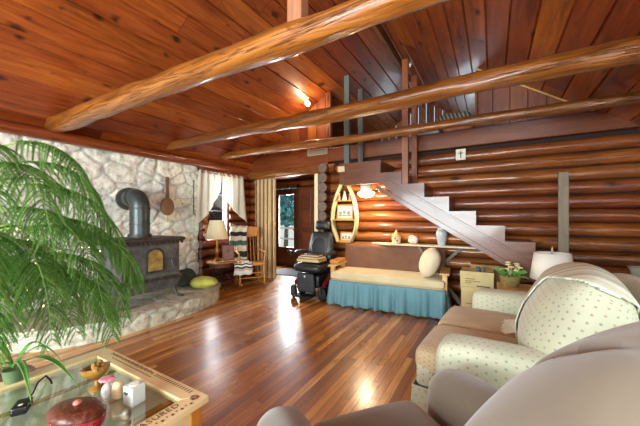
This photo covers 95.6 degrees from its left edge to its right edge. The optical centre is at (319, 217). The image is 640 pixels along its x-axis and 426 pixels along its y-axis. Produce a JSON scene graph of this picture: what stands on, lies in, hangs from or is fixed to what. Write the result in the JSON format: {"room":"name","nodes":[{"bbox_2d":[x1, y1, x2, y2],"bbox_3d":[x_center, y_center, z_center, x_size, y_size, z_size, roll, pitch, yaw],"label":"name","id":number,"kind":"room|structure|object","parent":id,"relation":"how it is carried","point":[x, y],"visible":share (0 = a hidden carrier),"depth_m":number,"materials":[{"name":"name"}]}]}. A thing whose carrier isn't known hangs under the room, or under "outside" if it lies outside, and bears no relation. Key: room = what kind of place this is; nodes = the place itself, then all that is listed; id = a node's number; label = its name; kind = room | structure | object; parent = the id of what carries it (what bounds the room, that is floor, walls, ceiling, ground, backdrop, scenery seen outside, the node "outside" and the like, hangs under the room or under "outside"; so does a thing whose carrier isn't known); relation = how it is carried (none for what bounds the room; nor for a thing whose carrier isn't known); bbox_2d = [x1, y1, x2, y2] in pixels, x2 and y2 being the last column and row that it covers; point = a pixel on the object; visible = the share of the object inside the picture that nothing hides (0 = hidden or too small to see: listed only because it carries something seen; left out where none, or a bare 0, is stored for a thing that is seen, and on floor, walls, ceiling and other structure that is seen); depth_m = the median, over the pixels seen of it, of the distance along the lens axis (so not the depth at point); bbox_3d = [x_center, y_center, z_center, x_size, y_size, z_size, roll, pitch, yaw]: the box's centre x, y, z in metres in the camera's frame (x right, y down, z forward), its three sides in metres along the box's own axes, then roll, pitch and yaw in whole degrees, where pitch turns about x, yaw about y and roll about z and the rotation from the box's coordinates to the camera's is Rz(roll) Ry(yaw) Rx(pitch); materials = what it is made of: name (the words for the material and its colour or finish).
{"room":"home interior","nodes":[
{"label":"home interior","id":0,"kind":"room"},
{"bbox_2d":[0,132,222,312],"bbox_3d":[-4.132,0.100,3.628,1.462,2.360,10.600,0,0,31],"label":"wall","id":1,"kind":"structure","parent":0,"point":[108,172],"depth_m":4.38,"materials":[{"name":"stone"}]},
{"bbox_2d":[0,119,250,174],"bbox_3d":[-3.867,-1.011,2.555,0.156,0.154,9.030,0,0,31],"label":"trim","id":2,"kind":"structure","parent":1,"relation":"attached to","point":[6,126],"depth_m":3.98,"materials":[{"name":"brown wood"}]},
{"bbox_2d":[160,177,173,221],"bbox_3d":[-2.535,-0.305,4.819,0.040,0.750,0.227,0,0,31],"label":"wooden paddle","id":3,"kind":"object","parent":1,"relation":"attached to","point":[167,205],"visible":1,"depth_m":4.80,"materials":[{"name":"brown wood"}]},
{"bbox_2d":[193,179,195,215],"bbox_3d":[-2.272,-0.366,5.251,0.016,0.667,0.080,0,0,31],"label":"fireplace poker","id":4,"kind":"object","parent":1,"relation":"hanging from","point":[193,179],"visible":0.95,"depth_m":5.23,"materials":[{"name":"metal"}]},
{"bbox_2d":[198,167,249,281],"bbox_3d":[-1.904,0.105,5.978,0.206,2.350,1.380,0,0,31],"label":"wall","id":5,"kind":"structure","parent":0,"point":[206,249],"depth_m":5.71,"materials":[{"name":"brown wood"}]},
{"bbox_2d":[202,178,228,239],"bbox_3d":[-2.073,-0.145,5.741,0.140,1.290,0.580,0,0,31],"label":"window","id":6,"kind":"structure","parent":5,"relation":"attached to","point":[225,201],"depth_m":5.92,"materials":[{"name":"white glass"}]},
{"bbox_2d":[195,169,246,223],"bbox_3d":[-1.885,-0.380,5.627,0.128,0.980,1.219,0,0,28],"label":"curtain","id":7,"kind":"object","parent":5,"relation":"hanging from","point":[209,183],"visible":1,"depth_m":5.51,"materials":[{"name":"fabric"}]},
{"bbox_2d":[0,265,457,425],"bbox_3d":[-0.968,1.330,2.673,8.000,0.100,12.400,0,0,31],"label":"floor","id":8,"kind":"structure","parent":0,"point":[260,348],"depth_m":2.76,"materials":[{"name":"brown wood"}]},
{"bbox_2d":[0,139,144,381],"bbox_3d":[-1.814,0.390,1.712,1.360,1.780,1.030,0,0,26],"label":"potted plant","id":9,"kind":"object","parent":8,"relation":"on","point":[52,270],"visible":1,"depth_m":1.58,"materials":[{"name":"plant"}]},
{"bbox_2d":[7,193,100,345],"bbox_3d":[-1.631,0.221,1.681,0.540,0.884,0.466,0,0,-28],"label":"fairy lights","id":10,"kind":"object","parent":9,"relation":"attached to","point":[9,193],"visible":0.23,"depth_m":1.75,"materials":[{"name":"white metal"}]},
{"bbox_2d":[0,348,208,425],"bbox_3d":[-1.173,1.054,1.235,1.000,0.452,0.880,0,0,31],"label":"coffee table","id":11,"kind":"object","parent":8,"relation":"on","point":[168,401],"visible":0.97,"depth_m":1.42,"materials":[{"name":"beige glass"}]},
{"bbox_2d":[0,365,35,381],"bbox_3d":[-1.977,1.130,1.761,0.360,0.300,0.360,0,0,31],"label":"pot","id":12,"kind":"object","parent":11,"relation":"on","point":[31,368],"depth_m":1.89,"materials":[{"name":"ceramic"}]},
{"bbox_2d":[10,375,52,416],"bbox_3d":[-1.327,0.802,1.337,0.063,0.074,0.252,0,0,-22],"label":"power adapter","id":13,"kind":"object","parent":11,"relation":"on","point":[21,407],"visible":0.98,"depth_m":1.25,"materials":[{"name":"black plastic"}]},
{"bbox_2d":[0,341,78,404],"bbox_3d":[-1.490,0.741,1.410,0.565,0.177,0.392,0,0,31],"label":"leaf plant","id":14,"kind":"object","parent":11,"relation":"on","point":[15,372],"visible":0.86,"depth_m":1.44,"materials":[{"name":"green plant"}]},
{"bbox_2d":[45,396,106,425],"bbox_3d":[-0.983,0.787,1.174,0.238,0.103,0.156,0,0,11],"label":"lidded bowl","id":15,"kind":"object","parent":11,"relation":"on","point":[87,410],"visible":1,"depth_m":1.14,"materials":[{"name":"ceramic"}]},
{"bbox_2d":[0,364,174,425],"bbox_3d":[-1.173,0.881,1.235,0.890,0.027,0.770,0,0,31],"label":"glass tabletop","id":16,"kind":"object","parent":11,"relation":"on","point":[46,394],"depth_m":1.41,"materials":[{"name":"clear glass"}]},
{"bbox_2d":[79,359,110,392],"bbox_3d":[-1.112,0.775,1.435,0.162,0.128,0.119,0,0,31],"label":"compote","id":17,"kind":"object","parent":11,"relation":"on","point":[95,371],"visible":0.98,"depth_m":1.40,"materials":[{"name":"orange wood"}]},
{"bbox_2d":[79,361,110,379],"bbox_3d":[-1.114,0.755,1.436,0.158,0.074,0.119,0,0,31],"label":"bowl","id":18,"kind":"object","parent":17,"relation":"on","point":[94,371],"depth_m":1.40,"materials":[{"name":"orange wood"}]},
{"bbox_2d":[100,383,111,397],"bbox_3d":[-1.002,0.807,1.366,0.052,0.062,0.052,0,0,31],"label":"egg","id":19,"kind":"object","parent":11,"relation":"on","point":[106,389],"visible":0.73,"depth_m":1.35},
{"bbox_2d":[98,375,115,383],"bbox_3d":[-1.002,0.767,1.365,0.063,0.033,0.063,0,0,31],"label":"flower","id":20,"kind":"object","parent":19,"relation":"on","point":[106,379],"visible":1,"depth_m":1.35,"materials":[{"name":"pink plant"}]},
{"bbox_2d":[111,381,123,398],"bbox_3d":[-0.939,0.798,1.345,0.050,0.080,0.044,0,0,1],"label":"candle","id":21,"kind":"object","parent":11,"relation":"on","point":[117,386],"visible":0.98,"depth_m":1.33,"materials":[{"name":"beige wax"}]},
{"bbox_2d":[117,408,131,419],"bbox_3d":[-0.822,0.823,1.218,0.055,0.046,0.032,0,0,2],"label":"stone","id":22,"kind":"object","parent":11,"relation":"on","point":[125,414],"visible":1,"depth_m":1.21,"materials":[{"name":"beige stone"}]},
{"bbox_2d":[123,379,144,407],"bbox_3d":[-0.844,0.794,1.318,0.064,0.088,0.065,0,0,23],"label":"cube","id":23,"kind":"object","parent":11,"relation":"on","point":[134,391],"visible":1,"depth_m":1.30,"materials":[{"name":"white ceramic"}]},
{"bbox_2d":[0,282,219,352],"bbox_3d":[-2.394,1.171,3.837,1.218,0.219,2.740,0,0,31],"label":"hearth","id":24,"kind":"object","parent":8,"relation":"on","point":[155,308],"visible":0.39,"depth_m":3.38,"materials":[{"name":"stone"}]},
{"bbox_2d":[95,188,184,310],"bbox_3d":[-2.487,0.309,3.881,1.039,1.502,0.840,0,0,31],"label":"wood stove","id":25,"kind":"object","parent":24,"relation":"on","point":[156,256],"visible":0.69,"depth_m":3.75,"materials":[{"name":"metal"}]},
{"bbox_2d":[177,268,196,286],"bbox_3d":[-2.143,0.937,4.607,0.316,0.273,0.359,0,0,31],"label":"sack","id":26,"kind":"object","parent":24,"relation":"on","point":[189,274],"visible":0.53,"depth_m":4.51,"materials":[{"name":"green fabric"}]},
{"bbox_2d":[190,276,217,287],"bbox_3d":[-1.790,0.987,4.478,0.400,0.186,0.310,0,0,-21],"label":"cushion","id":27,"kind":"object","parent":24,"relation":"on","point":[201,281],"visible":0.99,"depth_m":4.36,"materials":[{"name":"yellow fabric"}]},
{"bbox_2d":[206,259,236,289],"bbox_3d":[-1.804,1.028,5.313,0.520,0.497,0.600,0,0,11],"label":"side table","id":28,"kind":"object","parent":8,"relation":"on","point":[212,264],"visible":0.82,"depth_m":5.14,"materials":[{"name":"brown wood"}]},
{"bbox_2d":[205,220,228,260],"bbox_3d":[-1.874,0.410,5.273,0.401,0.735,0.401,0,0,31],"label":"table lamp","id":29,"kind":"object","parent":28,"relation":"on","point":[216,230],"visible":1,"depth_m":5.15,"materials":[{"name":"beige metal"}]},
{"bbox_2d":[221,245,234,260],"bbox_3d":[-1.688,0.635,5.317,0.220,0.281,0.113,0,0,-31],"label":"picture frame","id":30,"kind":"object","parent":28,"relation":"on","point":[227,250],"visible":1,"depth_m":5.29,"materials":[{"name":"brown"}]},
{"bbox_2d":[223,246,233,259],"bbox_3d":[-1.676,0.632,5.297,0.185,0.244,0.064,0,0,-31],"label":"picture","id":31,"kind":"object","parent":30,"relation":"attached to","point":[228,251],"depth_m":5.29},
{"bbox_2d":[233,226,267,286],"bbox_3d":[-1.361,0.723,5.616,0.550,1.106,0.910,0,0,-25],"label":"rocking chair","id":32,"kind":"object","parent":8,"relation":"on","point":[251,231],"visible":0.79,"depth_m":5.77,"materials":[{"name":"brown wood"}]},
{"bbox_2d":[229,225,252,275],"bbox_3d":[-1.521,0.590,5.573,0.392,0.899,0.734,0,0,-25],"label":"throw","id":33,"kind":"object","parent":32,"relation":"on","point":[238,234],"visible":0.87,"depth_m":5.71,"materials":[{"name":"fabric"}]},
{"bbox_2d":[276,268,301,276],"bbox_3d":[-0.663,1.273,6.798,1.000,0.014,0.700,0,0,28],"label":"door mat","id":34,"kind":"object","parent":8,"relation":"on","point":[283,271],"visible":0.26,"depth_m":6.74,"materials":[{"name":"grey fabric"}]},
{"bbox_2d":[287,221,336,301],"bbox_3d":[-0.091,0.663,4.763,0.711,1.234,0.850,0,0,29],"label":"power wheelchair","id":35,"kind":"object","parent":8,"relation":"on","point":[313,275],"visible":0.8,"depth_m":4.61,"materials":[{"name":"black leather"}]},
{"bbox_2d":[297,258,326,262],"bbox_3d":[-0.128,0.672,4.698,0.400,0.045,0.300,0,0,28],"label":"book","id":36,"kind":"object","parent":35,"relation":"on","point":[298,259],"visible":0.61,"depth_m":4.58,"materials":[{"name":"beige paper"}]},
{"bbox_2d":[298,256,325,259],"bbox_3d":[-0.128,0.631,4.698,0.360,0.035,0.280,0,0,35],"label":"book","id":37,"kind":"object","parent":36,"relation":"on","point":[301,257],"visible":0.64,"depth_m":4.59,"materials":[{"name":"beige paper"}]},
{"bbox_2d":[301,253,322,256],"bbox_3d":[-0.128,0.599,4.698,0.300,0.028,0.240,0,0,22],"label":"book","id":38,"kind":"object","parent":37,"relation":"on","point":[304,254],"visible":0.96,"depth_m":4.65,"materials":[{"name":"beige paper"}]},
{"bbox_2d":[326,244,451,319],"bbox_3d":[0.983,0.855,4.246,1.727,0.850,0.754,0,0,25],"label":"daybed","id":39,"kind":"object","parent":8,"relation":"on","point":[387,278],"visible":0.95,"depth_m":4.08,"materials":[{"name":"teal fabric"}]},
{"bbox_2d":[330,257,345,263],"bbox_3d":[0.286,0.674,4.601,0.130,0.058,0.360,0,0,25],"label":"wooden box","id":40,"kind":"object","parent":39,"relation":"on","point":[337,260],"visible":1,"depth_m":4.51,"materials":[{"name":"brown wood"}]},
{"bbox_2d":[419,248,440,276],"bbox_3d":[1.488,0.595,3.932,0.285,0.382,0.459,0,0,18],"label":"pillow","id":41,"kind":"object","parent":39,"relation":"on","point":[429,262],"visible":1,"depth_m":3.75,"materials":[{"name":"fabric"}]},
{"bbox_2d":[372,242,475,305],"bbox_3d":[1.530,0.835,4.362,1.579,0.880,0.240,0,0,31],"label":"ironing board","id":42,"kind":"object","parent":8,"relation":"on","point":[461,247],"visible":0.56,"depth_m":4.19,"materials":[{"name":"beige wood"}]},
{"bbox_2d":[391,229,400,242],"bbox_3d":[1.198,0.286,4.548,0.156,0.215,0.156,0,0,21],"label":"birdhouse","id":43,"kind":"object","parent":42,"relation":"on","point":[396,237],"visible":0.94,"depth_m":4.50,"materials":[{"name":"brown wood"}]},
{"bbox_2d":[408,235,417,242],"bbox_3d":[1.419,0.323,4.416,0.149,0.129,0.139,0,0,31],"label":"seashell","id":44,"kind":"object","parent":42,"relation":"on","point":[412,239],"visible":1,"depth_m":4.37,"materials":[{"name":"white"}]},
{"bbox_2d":[436,227,446,244],"bbox_3d":[1.770,0.244,4.219,0.156,0.300,0.156,0,0,31],"label":"ginger jar","id":45,"kind":"object","parent":42,"relation":"on","point":[441,234],"visible":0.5,"depth_m":4.17,"materials":[{"name":"ceramic"}]},
{"bbox_2d":[257,321,639,425],"bbox_3d":[0.364,0.706,0.770,1.044,1.108,1.117,0,0,-20],"label":"sofa","id":46,"kind":"object","parent":8,"relation":"on","point":[592,380],"visible":1,"depth_m":0.45,"materials":[{"name":"beige fabric"}]},
{"bbox_2d":[313,400,440,425],"bbox_3d":[0.275,0.880,0.937,0.530,0.250,0.660,0,0,-20],"label":"seat cushion","id":47,"kind":"object","parent":46,"relation":"on","point":[399,413],"depth_m":1.12,"materials":[{"name":"beige fabric"}]},
{"bbox_2d":[339,58,568,282],"bbox_3d":[2.001,-0.455,3.826,3.600,3.470,0.698,0,0,31],"label":"staircase","id":48,"kind":"structure","parent":8,"relation":"on","point":[417,197],"depth_m":3.85,"materials":[{"name":"brown wood"}]},
{"bbox_2d":[338,166,344,171],"bbox_3d":[0.325,-0.750,4.451,0.115,0.085,0.006,0,0,31],"label":"paper tag","id":49,"kind":"object","parent":48,"relation":"attached to","point":[341,168],"visible":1,"depth_m":4.45,"materials":[{"name":"beige paper"}]},
{"bbox_2d":[358,184,374,196],"bbox_3d":[0.738,-0.556,4.636,0.272,0.457,0.272,0,0,31],"label":"dome light","id":50,"kind":"object","parent":48,"relation":"attached to","point":[365,189],"visible":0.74,"depth_m":4.55,"materials":[{"name":"white glass"}]},
{"bbox_2d":[461,284,494,307],"bbox_3d":[2.026,1.070,3.715,0.371,0.420,0.349,0,0,31],"label":"carton","id":51,"kind":"object","parent":8,"relation":"on","point":[467,293],"visible":0.34,"depth_m":3.63,"materials":[{"name":"brown cardboard"}]},
{"bbox_2d":[460,267,493,288],"bbox_3d":[2.012,0.762,3.712,0.371,0.194,0.329,0,0,31],"label":"carton","id":52,"kind":"object","parent":51,"relation":"on","point":[469,277],"visible":0.93,"depth_m":3.59,"materials":[{"name":"brown cardboard"}]},
{"bbox_2d":[465,278,489,287],"bbox_3d":[1.937,0.800,3.568,0.274,0.094,0.005,0,0,31],"label":"print","id":53,"kind":"object","parent":52,"relation":"attached to","point":[469,282],"depth_m":3.57,"materials":[{"name":"brown"}]},
{"bbox_2d":[470,262,503,288],"bbox_3d":[2.259,0.953,3.927,0.386,0.655,0.226,0,0,31],"label":"carton","id":54,"kind":"object","parent":8,"relation":"on","point":[473,264],"visible":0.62,"depth_m":3.81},
{"bbox_2d":[497,282,531,291],"bbox_3d":[2.314,1.005,2.905,0.920,0.550,0.440,0,0,31],"label":"table","id":55,"kind":"object","parent":8,"relation":"on","point":[522,287],"visible":0.09,"depth_m":3.05,"materials":[{"name":"brown wood"}]},
{"bbox_2d":[494,261,528,287],"bbox_3d":[2.036,0.601,3.112,0.284,0.256,0.299,0,0,11],"label":"flower pot","id":56,"kind":"object","parent":55,"relation":"on","point":[509,278],"visible":1,"depth_m":3.06,"materials":[{"name":"wicker"}]},
{"bbox_2d":[529,247,572,279],"bbox_3d":[2.347,0.509,2.932,0.374,0.439,0.374,0,0,31],"label":"table lamp","id":57,"kind":"object","parent":55,"relation":"on","point":[541,260],"visible":0.46,"depth_m":2.87,"materials":[{"name":"beige fabric"}]},
{"bbox_2d":[411,273,639,413],"bbox_3d":[1.456,0.771,1.874,1.424,0.999,1.590,0,0,35],"label":"armchair","id":58,"kind":"object","parent":8,"relation":"on","point":[558,313],"visible":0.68,"depth_m":1.46,"materials":[{"name":"fabric"}]},
{"bbox_2d":[415,324,517,374],"bbox_3d":[1.044,0.885,1.842,0.744,0.200,0.582,0,0,35],"label":"seat cushion","id":59,"kind":"object","parent":58,"relation":"on","point":[425,356],"depth_m":1.91,"materials":[{"name":"fabric"}]},
{"bbox_2d":[438,306,516,337],"bbox_3d":[1.373,0.885,2.307,0.744,0.200,0.582,0,0,35],"label":"seat cushion","id":60,"kind":"object","parent":58,"relation":"on","point":[489,319],"depth_m":2.30,"materials":[{"name":"fabric"}]},
{"bbox_2d":[500,262,639,337],"bbox_3d":[1.384,0.562,1.691,0.574,0.611,0.803,0,0,35],"label":"throw blanket","id":61,"kind":"object","parent":58,"relation":"on","point":[593,275],"visible":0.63,"depth_m":1.46,"materials":[{"name":"beige fabric"}]},
{"bbox_2d":[517,278,639,353],"bbox_3d":[1.392,0.585,1.632,0.464,0.628,0.860,0,0,35],"label":"cushion","id":62,"kind":"object","parent":58,"relation":"on","point":[558,313],"depth_m":1.34,"materials":[{"name":"fabric"}]},
{"bbox_3d":[2.851,0.935,2.282,0.600,0.690,0.560,0,0,31],"label":"end table","id":63,"kind":"object","parent":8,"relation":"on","visible":0},
{"bbox_2d":[627,266,639,276],"bbox_3d":[2.745,0.505,2.496,0.170,0.165,0.170,0,0,31],"label":"stone vase","id":64,"kind":"object","parent":63,"relation":"on","point":[634,270],"visible":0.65,"depth_m":2.48,"materials":[{"name":"grey stone"}]},
{"bbox_2d":[280,227,293,239],"bbox_3d":[-0.403,0.820,9.088,2.800,1.120,0.080,0,0,31],"label":"porch railing","id":65,"kind":"object","parent":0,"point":[280,227],"visible":0.02,"depth_m":9.44,"materials":[{"name":"white paint"}]},
{"bbox_2d":[267,174,313,180],"bbox_3d":[-0.871,-1.035,7.039,3.495,0.030,1.500,0,0,31],"label":"ceiling","id":66,"kind":"structure","parent":0,"point":[311,175],"depth_m":7.30,"materials":[{"name":"brown wood"}]},
{"bbox_2d":[276,178,313,189],"bbox_3d":[-0.580,0.105,7.621,3.402,2.350,0.176,0,0,31],"label":"wall","id":67,"kind":"structure","parent":0,"point":[309,182],"depth_m":7.51,"materials":[{"name":"brown wood"}]},
{"bbox_2d":[276,189,295,266],"bbox_3d":[-0.919,0.255,7.734,0.740,2.050,0.145,0,0,31],"label":"door","id":68,"kind":"structure","parent":67,"relation":"in","point":[283,258],"depth_m":7.80,"materials":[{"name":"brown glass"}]},
{"bbox_2d":[276,184,300,262],"bbox_3d":[-0.913,0.195,7.745,0.940,2.170,0.090,0,0,31],"label":"trim","id":69,"kind":"structure","parent":67,"relation":"attached to","point":[297,186],"depth_m":7.51,"materials":[{"name":"brown wood"}]},
{"bbox_2d":[299,187,324,255],"bbox_3d":[-0.192,0.245,7.147,0.750,2.030,0.058,0,0,31],"label":"door","id":70,"kind":"structure","parent":67,"relation":"in","point":[306,194],"depth_m":7.21,"materials":[{"name":"brown wood"}]},
{"bbox_2d":[0,0,639,168],"bbox_3d":[-0.341,-1.953,2.357,6.522,2.227,12.300,0,0,31],"label":"ceiling","id":71,"kind":"structure","parent":0,"point":[57,56],"depth_m":3.39,"materials":[{"name":"brown wood"}]},
{"bbox_2d":[44,0,451,132],"bbox_3d":[-0.565,-1.090,1.963,6.383,0.328,0.232,0,0,31],"label":"tie beam","id":72,"kind":"structure","parent":71,"relation":"attached to","point":[286,40],"depth_m":1.81,"materials":[{"name":"brown wood"}]},
{"bbox_2d":[287,0,307,21],"bbox_3d":[-0.130,-1.850,1.696,0.100,1.540,0.080,0,0,31],"label":"post","id":73,"kind":"object","parent":72,"relation":"on","point":[296,9],"visible":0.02,"depth_m":1.66,"materials":[{"name":"brown wood"}]},
{"bbox_2d":[304,97,309,105],"bbox_3d":[-0.245,-2.124,5.292,0.125,0.172,0.098,0,0,31],"label":"bulb","id":74,"kind":"object","parent":71,"relation":"attached to","point":[307,103],"visible":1,"depth_m":5.26,"materials":[{"name":"white glass"}]},
{"bbox_2d":[372,24,425,108],"bbox_3d":[-0.376,-2.955,2.378,0.060,0.150,12.300,0,0,31],"label":"trim","id":75,"kind":"structure","parent":71,"relation":"attached to","point":[378,29],"depth_m":4.98,"materials":[{"name":"brown wood"}]},
{"bbox_2d":[166,35,639,150],"bbox_3d":[0.177,-1.158,3.205,6.382,0.216,0.192,0,0,31],"label":"tie beam","id":76,"kind":"structure","parent":71,"relation":"attached to","point":[622,52],"depth_m":2.50,"materials":[{"name":"brown wood"}]},
{"bbox_2d":[220,91,639,159],"bbox_3d":[0.751,-1.175,4.091,6.301,0.180,0.141,0,0,31],"label":"tie beam","id":77,"kind":"structure","parent":71,"relation":"attached to","point":[594,103],"depth_m":3.47,"materials":[{"name":"brown wood"}]},
{"bbox_2d":[318,163,330,287],"bbox_3d":[0.480,0.131,6.001,0.181,2.302,1.702,0,0,31],"label":"wall","id":78,"kind":"structure","parent":0,"point":[324,205],"depth_m":5.28,"materials":[{"name":"brown wood"}]},
{"bbox_2d":[375,103,447,141],"bbox_3d":[2.787,-1.945,7.605,6.392,2.157,0.001,0,0,31],"label":"wall","id":79,"kind":"structure","parent":0,"point":[426,115],"depth_m":7.60,"materials":[{"name":"grey paint"}]},
{"bbox_2d":[248,70,639,302],"bbox_3d":[1.122,-0.546,4.909,6.501,3.652,0.175,0,0,31],"label":"wall","id":80,"kind":"structure","parent":0,"point":[514,186],"depth_m":3.90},
{"bbox_2d":[255,178,275,277],"bbox_3d":[-1.160,0.220,6.245,0.539,2.100,0.151,0,0,31],"label":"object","id":81,"kind":"structure","parent":80,"relation":"in","point":[265,188],"depth_m":6.15,"materials":[{"name":"beige fabric"}]},
{"bbox_2d":[248,150,330,171],"bbox_3d":[-0.714,-1.135,5.979,2.090,0.310,0.160,0,0,31],"label":"trim","id":82,"kind":"structure","parent":80,"relation":"attached to","point":[300,159],"depth_m":5.84,"materials":[{"name":"brown wood"}]},
{"bbox_2d":[248,163,336,179],"bbox_3d":[-0.658,-0.926,5.888,2.200,0.176,0.174,0,0,31],"label":"trim","id":83,"kind":"structure","parent":80,"relation":"attached to","point":[313,169],"depth_m":5.79,"materials":[{"name":"brown wood"}]},
{"bbox_2d":[307,148,327,155],"bbox_3d":[-0.049,-1.240,5.465,0.440,0.110,0.026,0,0,31],"label":"air vent","id":84,"kind":"object","parent":80,"relation":"attached to","point":[323,151],"visible":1,"depth_m":5.44,"materials":[{"name":"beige metal"}]},
{"bbox_2d":[314,173,321,230],"bbox_3d":[-0.023,0.220,5.567,0.080,2.120,0.200,0,0,31],"label":"trim","id":85,"kind":"structure","parent":80,"relation":"attached to","point":[317,182],"depth_m":5.48,"materials":[{"name":"beige wood"}]},
{"bbox_2d":[331,184,358,242],"bbox_3d":[0.431,-0.139,5.058,0.480,1.122,0.130,0,0,31],"label":"shelf","id":86,"kind":"object","parent":80,"relation":"attached to","point":[334,205],"visible":0.79,"depth_m":5.04,"materials":[{"name":"yellow wood"}]},
{"bbox_2d":[342,191,346,199],"bbox_3d":[0.428,-0.393,5.054,0.088,0.168,0.088,0,0,31],"label":"figurine","id":87,"kind":"object","parent":86,"relation":"on","point":[344,197],"visible":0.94,"depth_m":5.03,"materials":[{"name":"beige ceramic"}]},
{"bbox_2d":[337,204,353,218],"bbox_3d":[0.442,-0.107,5.075,0.330,0.259,0.047,0,0,35],"label":"picture frame","id":88,"kind":"object","parent":86,"relation":"on","point":[346,211],"visible":0.9,"depth_m":5.07,"materials":[{"name":"white paper"}]},
{"bbox_2d":[339,210,350,215],"bbox_3d":[0.434,-0.085,5.065,0.240,0.098,0.022,0,0,35],"label":"print","id":89,"kind":"object","parent":88,"relation":"attached to","point":[341,212],"depth_m":5.07},
{"bbox_2d":[340,232,352,240],"bbox_3d":[0.464,0.322,5.055,0.250,0.160,0.035,0,0,35],"label":"picture frame","id":90,"kind":"object","parent":86,"relation":"on","point":[344,236],"visible":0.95,"depth_m":5.06,"materials":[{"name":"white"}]},
{"bbox_2d":[456,148,465,159],"bbox_3d":[2.039,-0.920,4.201,0.130,0.160,0.019,0,0,31],"label":"wall plaque","id":91,"kind":"object","parent":80,"relation":"attached to","point":[460,153],"visible":1,"depth_m":4.19,"materials":[{"name":"white"}]},
{"bbox_2d":[328,111,639,162],"bbox_3d":[2.045,-1.165,4.329,4.320,0.250,0.170,0,0,31],"label":"beam","id":92,"kind":"structure","parent":80,"relation":"attached to","point":[592,122],"depth_m":3.96,"materials":[{"name":"brown wood"}]},
{"bbox_2d":[476,68,594,110],"bbox_3d":[2.887,-1.629,3.768,1.511,1.027,0.022,0,0,31],"label":"trim","id":93,"kind":"structure","parent":80,"relation":"attached to","point":[533,89],"depth_m":3.76,"materials":[{"name":"brown wood"}]},
{"bbox_3d":[2.001,-1.240,6.287,6.400,0.080,3.150,0,0,31],"label":"floor","id":94,"kind":"structure","parent":0,"visible":0},
{"bbox_2d":[409,130,442,136],"bbox_3d":[1.744,-1.366,4.840,0.540,0.172,0.360,0,0,31],"label":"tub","id":95,"kind":"object","parent":94,"relation":"on","point":[436,131],"visible":0.2,"depth_m":4.66,"materials":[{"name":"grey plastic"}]},
{"bbox_2d":[435,111,474,127],"bbox_3d":[2.463,-1.570,5.342,0.876,0.734,0.560,0,0,31],"label":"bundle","id":96,"kind":"object","parent":94,"relation":"on","point":[465,113],"visible":0.15,"depth_m":5.17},
{"bbox_2d":[443,126,473,131],"bbox_3d":[2.155,-1.370,4.513,0.420,0.260,0.300,0,0,31],"label":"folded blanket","id":97,"kind":"object","parent":94,"relation":"on","point":[465,127],"visible":0.15,"depth_m":4.38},
{"label":"outside","id":98,"kind":"structure","parent":0,"visible":0},
{"bbox_2d":[277,188,295,246],"bbox_3d":[-1.569,0.004,13.286,1.962,3.362,2.015,0,0,-1],"label":"tree","id":99,"kind":"object","parent":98,"point":[286,201],"visible":0.34,"depth_m":12.79,"materials":[{"name":"green plant"}]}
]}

